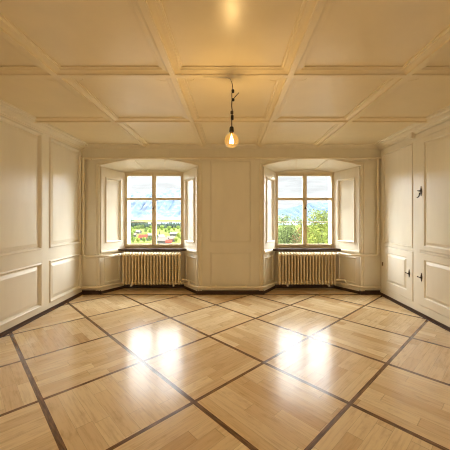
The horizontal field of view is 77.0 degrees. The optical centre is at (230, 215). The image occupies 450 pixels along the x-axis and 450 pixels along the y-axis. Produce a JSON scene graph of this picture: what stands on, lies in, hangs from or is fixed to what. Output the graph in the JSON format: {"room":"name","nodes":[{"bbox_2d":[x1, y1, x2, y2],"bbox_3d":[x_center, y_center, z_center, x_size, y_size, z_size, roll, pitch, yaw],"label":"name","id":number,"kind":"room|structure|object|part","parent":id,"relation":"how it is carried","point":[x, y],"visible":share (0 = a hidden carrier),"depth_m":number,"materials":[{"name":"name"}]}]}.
{"room":"empty room","nodes":[
{"label":"empty room","id":0,"kind":"room"},
{"bbox_2d":[0,115,81,332],"bbox_3d":[-2.552,0.060,1.760,0.176,2.480,7.120,0,0,0],"label":"wall","id":1,"kind":"structure","parent":0,"point":[41,174],"depth_m":3.62,"materials":[{"name":"beige paint"}]},
{"bbox_3d":[-2.484,0.897,3.160,0.040,0.575,1.080,0,0,0],"label":"panel","id":2,"kind":"part","parent":1,"relation":"part of","materials":[{"name":"beige paint"}]},
{"bbox_3d":[-2.484,-0.318,3.160,0.040,1.515,1.080,0,0,0],"label":"panel","id":3,"kind":"part","parent":1,"relation":"part of","materials":[{"name":"beige paint"}]},
{"bbox_2d":[0,292,82,337],"bbox_3d":[-2.471,1.279,1.508,0.018,0.042,6.417,0,0,0],"label":"baseboard","id":4,"kind":"structure","parent":1,"relation":"attached to","point":[25,322],"depth_m":3.60,"materials":[{"name":"wood"}]},
{"bbox_2d":[0,99,88,149],"bbox_3d":[-2.402,-1.136,1.508,0.155,0.088,6.417,0,0,0],"label":"crown molding","id":5,"kind":"structure","parent":1,"relation":"attached to","point":[7,110],"depth_m":3.55,"materials":[{"name":"beige paint"}]},
{"bbox_3d":[-2.484,0.897,4.264,0.040,0.575,0.799,0,0,0],"label":"panel","id":6,"kind":"part","parent":1,"relation":"part of","materials":[{"name":"beige paint"}]},
{"bbox_3d":[-2.484,-0.318,4.264,0.040,1.515,0.799,0,0,0],"label":"panel","id":7,"kind":"part","parent":1,"relation":"part of","materials":[{"name":"beige paint"}]},
{"bbox_2d":[0,288,449,449],"bbox_3d":[0.000,1.360,1.750,5.160,0.120,7.100,0,0,0],"label":"floor","id":8,"kind":"structure","parent":0,"point":[125,368],"depth_m":2.34,"materials":[{"name":"brown wood"}]},
{"bbox_2d":[0,0,449,143],"bbox_3d":[0.000,-1.252,1.750,5.160,0.157,7.100,0,0,0],"label":"ceiling","id":9,"kind":"structure","parent":0,"point":[71,32],"depth_m":2.15,"materials":[{"name":"beige paint"}]},
{"bbox_2d":[0,13,148,146],"bbox_3d":[-1.430,-1.160,1.508,0.184,0.040,6.417,0,0,0],"label":"batten","id":10,"kind":"object","parent":9,"relation":"attached to","point":[10,34],"visible":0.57,"depth_m":2.22,"materials":[{"name":"beige paint"}]},
{"bbox_2d":[127,0,207,146],"bbox_3d":[-0.475,-1.160,1.508,0.184,0.040,6.417,0,0,0],"label":"batten","id":11,"kind":"object","parent":9,"relation":"attached to","point":[150,16],"visible":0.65,"depth_m":1.99,"materials":[{"name":"beige paint"}]},
{"bbox_2d":[0,66,449,77],"bbox_3d":[0.000,-1.160,2.316,4.960,0.040,0.184,0,0,0],"label":"ceiling beam","id":12,"kind":"structure","parent":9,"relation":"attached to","point":[5,71],"depth_m":2.28,"materials":[{"name":"beige paint"}]},
{"bbox_2d":[212,77,238,142],"bbox_3d":[-0.082,-0.853,2.346,0.297,0.577,0.121,0,0,0],"label":"pendant bulb","id":13,"kind":"object","parent":12,"relation":"hanging from","point":[231,129],"visible":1,"depth_m":2.34,"materials":[{"name":"black metal"}]},
{"bbox_2d":[34,117,427,122],"bbox_3d":[0.000,-1.160,3.462,4.960,0.040,0.184,0,0,0],"label":"batten","id":14,"kind":"object","parent":9,"relation":"attached to","point":[39,119],"visible":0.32,"depth_m":3.42,"materials":[{"name":"beige paint"}]},
{"bbox_2d":[255,0,336,146],"bbox_3d":[0.485,-1.160,1.508,0.184,0.040,6.417,0,0,0],"label":"batten","id":15,"kind":"object","parent":9,"relation":"attached to","point":[313,15],"visible":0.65,"depth_m":2.00,"materials":[{"name":"beige paint"}]},
{"bbox_2d":[313,25,449,146],"bbox_3d":[1.440,-1.160,1.508,0.184,0.040,6.417,0,0,0],"label":"batten","id":16,"kind":"object","parent":9,"relation":"attached to","point":[440,44],"visible":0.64,"depth_m":2.45,"materials":[{"name":"beige paint"}]},
{"bbox_2d":[129,176,329,243],"bbox_3d":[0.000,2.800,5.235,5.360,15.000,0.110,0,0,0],"label":"wall","id":17,"kind":"structure","parent":0,"point":[129,176],"depth_m":5.25,"materials":[{"name":"white paint"}]},
{"bbox_2d":[82,149,380,291],"bbox_3d":[0.007,0.060,4.905,5.015,2.480,0.430,0,0,0],"label":"wall","id":18,"kind":"structure","parent":0,"point":[229,205],"depth_m":4.73,"materials":[{"name":"beige paint"}]},
{"bbox_3d":[-2.051,0.963,4.911,0.023,0.635,0.446,0,0,32],"label":"panel","id":19,"kind":"part","parent":18,"relation":"part of","materials":[{"name":"beige paint"}]},
{"bbox_3d":[-2.041,-0.125,4.912,0.040,1.379,0.466,0,0,32],"label":"shutter panel","id":20,"kind":"part","parent":18,"relation":"part of","materials":[{"name":"beige paint"}]},
{"bbox_3d":[-1.365,0.124,4.704,1.770,2.235,0.027,0,0,0],"label":"architrave","id":21,"kind":"part","parent":18,"relation":"part of","materials":[{"name":"beige paint"}]},
{"bbox_2d":[118,252,180,285],"bbox_3d":[-1.402,0.919,4.973,1.072,0.582,0.313,0,0,0],"label":"radiator","id":22,"kind":"object","parent":18,"relation":"attached to","point":[139,268],"visible":1,"depth_m":4.86,"materials":[{"name":"metal"}]},
{"bbox_2d":[118,172,186,250],"bbox_3d":[-1.380,-0.086,5.077,1.208,1.401,0.215,0,0,0],"label":"window","id":23,"kind":"structure","parent":18,"relation":"in","point":[154,246],"depth_m":5.11,"materials":[{"name":"paint"}]},
{"bbox_3d":[-1.380,0.596,5.045,1.208,0.036,0.150,0,0,0],"label":"sill","id":24,"kind":"part","parent":23,"relation":"part of","materials":[{"name":"brown wood"}]},
{"bbox_3d":[-0.712,-0.125,4.911,0.040,1.379,0.493,0,0,-37],"label":"shutter panel","id":25,"kind":"part","parent":18,"relation":"part of","materials":[{"name":"beige paint"}]},
{"bbox_3d":[-0.702,0.963,4.911,0.023,0.635,0.473,0,0,-37],"label":"panel","id":26,"kind":"part","parent":18,"relation":"part of","materials":[{"name":"beige paint"}]},
{"bbox_3d":[-0.007,0.887,4.726,0.675,0.565,0.018,0,0,0],"label":"panel","id":27,"kind":"part","parent":18,"relation":"part of","materials":[{"name":"beige paint"}]},
{"bbox_3d":[-0.007,-0.240,4.726,0.675,1.350,0.018,0,0,0],"label":"panel","id":28,"kind":"part","parent":18,"relation":"part of","materials":[{"name":"beige paint"}]},
{"bbox_2d":[84,144,377,148],"bbox_3d":[0.000,-1.150,4.678,4.960,0.060,0.078,0,0,0],"label":"crown molding","id":29,"kind":"structure","parent":18,"relation":"attached to","point":[90,146],"depth_m":4.68,"materials":[{"name":"beige paint"}]},
{"bbox_2d":[82,284,379,293],"bbox_3d":[0.000,1.269,4.910,4.960,0.062,0.421,0,0,0],"label":"baseboard","id":30,"kind":"structure","parent":18,"relation":"attached to","point":[125,285],"depth_m":4.90,"materials":[{"name":"wood"}]},
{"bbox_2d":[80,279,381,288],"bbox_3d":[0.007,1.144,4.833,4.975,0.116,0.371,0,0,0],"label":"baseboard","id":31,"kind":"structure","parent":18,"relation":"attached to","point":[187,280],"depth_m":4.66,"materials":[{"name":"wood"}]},
{"bbox_2d":[81,157,381,257],"bbox_3d":[0.007,-0.145,4.784,4.975,1.661,0.271,0,0,0],"label":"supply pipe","id":32,"kind":"object","parent":18,"relation":"attached to","point":[82,158],"visible":0.94,"depth_m":4.65,"materials":[{"name":"metal"}]},
{"bbox_3d":[0.678,-0.125,4.912,0.040,1.379,0.470,0,0,33],"label":"shutter panel","id":33,"kind":"part","parent":18,"relation":"part of","materials":[{"name":"beige paint"}]},
{"bbox_3d":[0.667,0.963,4.911,0.023,0.635,0.450,0,0,33],"label":"panel","id":34,"kind":"part","parent":18,"relation":"part of","materials":[{"name":"beige paint"}]},
{"bbox_2d":[273,172,340,250],"bbox_3d":[1.335,-0.086,5.077,1.198,1.401,0.215,0,0,0],"label":"window","id":35,"kind":"structure","parent":18,"relation":"in","point":[304,246],"depth_m":5.10,"materials":[{"name":"paint"}]},
{"bbox_3d":[1.335,0.596,5.045,1.198,0.036,0.150,0,0,0],"label":"sill","id":36,"kind":"part","parent":35,"relation":"part of","materials":[{"name":"brown wood"}]},
{"bbox_2d":[278,252,339,285],"bbox_3d":[1.340,0.916,4.973,1.056,0.588,0.313,0,0,0],"label":"radiator","id":37,"kind":"object","parent":18,"relation":"attached to","point":[294,268],"visible":1,"depth_m":4.86,"materials":[{"name":"metal"}]},
{"bbox_3d":[1.345,0.124,4.704,1.760,2.235,0.027,0,0,0],"label":"architrave","id":38,"kind":"part","parent":18,"relation":"part of","materials":[{"name":"beige paint"}]},
{"bbox_3d":[1.997,-0.125,4.911,0.040,1.379,0.487,0,0,-36],"label":"shutter panel","id":39,"kind":"part","parent":18,"relation":"part of","materials":[{"name":"beige paint"}]},
{"bbox_3d":[2.008,0.963,4.911,0.023,0.635,0.467,0,0,-36],"label":"panel","id":40,"kind":"part","parent":18,"relation":"part of","materials":[{"name":"beige paint"}]},
{"bbox_3d":[2.567,0.060,1.760,0.176,2.480,7.120,0,0,0],"label":"wall","id":41,"kind":"structure","parent":0,"visible":0},
{"bbox_2d":[373,105,449,149],"bbox_3d":[2.402,-1.136,1.508,0.155,0.088,6.417,0,0,0],"label":"crown molding","id":42,"kind":"structure","parent":41,"relation":"attached to","point":[443,115],"depth_m":3.67,"materials":[{"name":"beige paint"}]},
{"bbox_2d":[409,132,414,138],"bbox_3d":[2.449,-1.085,3.825,0.054,0.080,0.056,0,0,0],"label":"junction box","id":43,"kind":"object","parent":41,"relation":"attached to","point":[411,135],"visible":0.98,"depth_m":3.80,"materials":[{"name":"beige paint"}]},
{"bbox_2d":[379,292,449,331],"bbox_3d":[2.463,1.279,1.508,0.018,0.042,6.417,0,0,0],"label":"baseboard","id":44,"kind":"structure","parent":41,"relation":"attached to","point":[424,316],"depth_m":3.73,"materials":[{"name":"wood"}]},
{"bbox_2d":[381,120,449,326],"bbox_3d":[2.459,0.107,3.380,0.070,2.385,2.560,0,0,0],"label":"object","id":45,"kind":"object","parent":41,"relation":"attached to","point":[415,173],"visible":1,"depth_m":3.72,"materials":[{"name":"beige paint"}]},
{"bbox_3d":[2.477,-0.281,4.227,0.025,1.438,0.749,0,0,0],"label":"panel","id":46,"kind":"part","parent":45,"relation":"part of","materials":[{"name":"beige paint"}]},
{"bbox_3d":[2.478,0.823,4.216,0.027,0.677,0.745,0,0,0],"label":"door","id":47,"kind":"part","parent":45,"relation":"part of","materials":[{"name":"beige paint"}]},
{"bbox_3d":[2.478,-0.282,3.321,0.027,1.457,0.774,0,0,0],"label":"door","id":48,"kind":"part","parent":45,"relation":"part of","materials":[{"name":"beige paint"}]},
{"bbox_3d":[2.478,0.820,3.321,0.027,0.682,0.774,0,0,0],"label":"door","id":49,"kind":"part","parent":45,"relation":"part of","materials":[{"name":"beige paint"}]},
{"label":"outside","id":50,"kind":"structure","parent":0,"visible":0},
{"bbox_2d":[278,202,327,217],"bbox_3d":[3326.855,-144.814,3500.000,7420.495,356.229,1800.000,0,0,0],"label":"ridge","id":51,"kind":"object","parent":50,"point":[293,211],"visible":0.09,"depth_m":3298.28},
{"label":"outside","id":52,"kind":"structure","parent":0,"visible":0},
{"bbox_3d":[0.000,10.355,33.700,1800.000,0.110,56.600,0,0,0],"label":"courtyard","id":53,"kind":"object","parent":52,"visible":0},
{"bbox_2d":[278,214,301,243],"bbox_3d":[9.729,5.193,50.134,6.126,11.237,5.830,0,0,-17],"label":"broadleaf tree","id":54,"kind":"object","parent":53,"relation":"on","point":[288,228],"visible":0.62,"depth_m":49.30,"materials":[{"name":"green plant"}]},
{"bbox_2d":[296,207,327,243],"bbox_3d":[14.511,4.695,44.752,7.871,12.239,8.199,0,0,0],"label":"broadleaf tree","id":55,"kind":"object","parent":53,"relation":"on","point":[311,237],"visible":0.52,"depth_m":44.25,"materials":[{"name":"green plant"}]},
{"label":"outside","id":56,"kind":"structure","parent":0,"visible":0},
{"bbox_2d":[130,220,326,243],"bbox_3d":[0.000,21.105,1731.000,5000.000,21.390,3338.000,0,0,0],"label":"meadow","id":57,"kind":"structure","parent":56,"point":[178,241],"depth_m":536.92,"materials":[{"name":"green plant"}]},
{"bbox_2d":[138,234,147,239],"bbox_3d":[-113.430,27.700,366.029,11.500,9.200,9.000,0,0,-6],"label":"house","id":58,"kind":"structure","parent":57,"relation":"on","point":[140,236],"depth_m":363.92,"materials":[{"name":"red tile"}]},
{"bbox_2d":[130,219,180,227],"bbox_3d":[-272.661,18.435,799.833,471.491,23.624,215.837,0,0,0],"label":"woodland","id":59,"kind":"object","parent":57,"relation":"on","point":[165,225],"visible":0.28,"depth_m":712.61,"materials":[{"name":"green plant"}]},
{"bbox_2d":[157,236,169,243],"bbox_3d":[-76.827,27.800,322.105,12.000,9.000,9.000,0,0,12],"label":"house","id":60,"kind":"structure","parent":57,"relation":"on","point":[161,240],"depth_m":319.20,"materials":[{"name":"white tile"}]},
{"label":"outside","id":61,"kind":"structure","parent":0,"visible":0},
{"bbox_2d":[130,188,290,219],"bbox_3d":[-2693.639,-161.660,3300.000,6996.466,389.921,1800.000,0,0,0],"label":"mountain range","id":62,"kind":"object","parent":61,"point":[139,209],"visible":0.14,"depth_m":2824.96,"materials":[{"name":"stone"}]},
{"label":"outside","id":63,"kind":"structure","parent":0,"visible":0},
{"bbox_2d":[278,207,327,220],"bbox_3d":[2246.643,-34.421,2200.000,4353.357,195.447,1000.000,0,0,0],"label":"ridge","id":64,"kind":"object","parent":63,"point":[317,208],"visible":0.05,"depth_m":2113.73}
]}

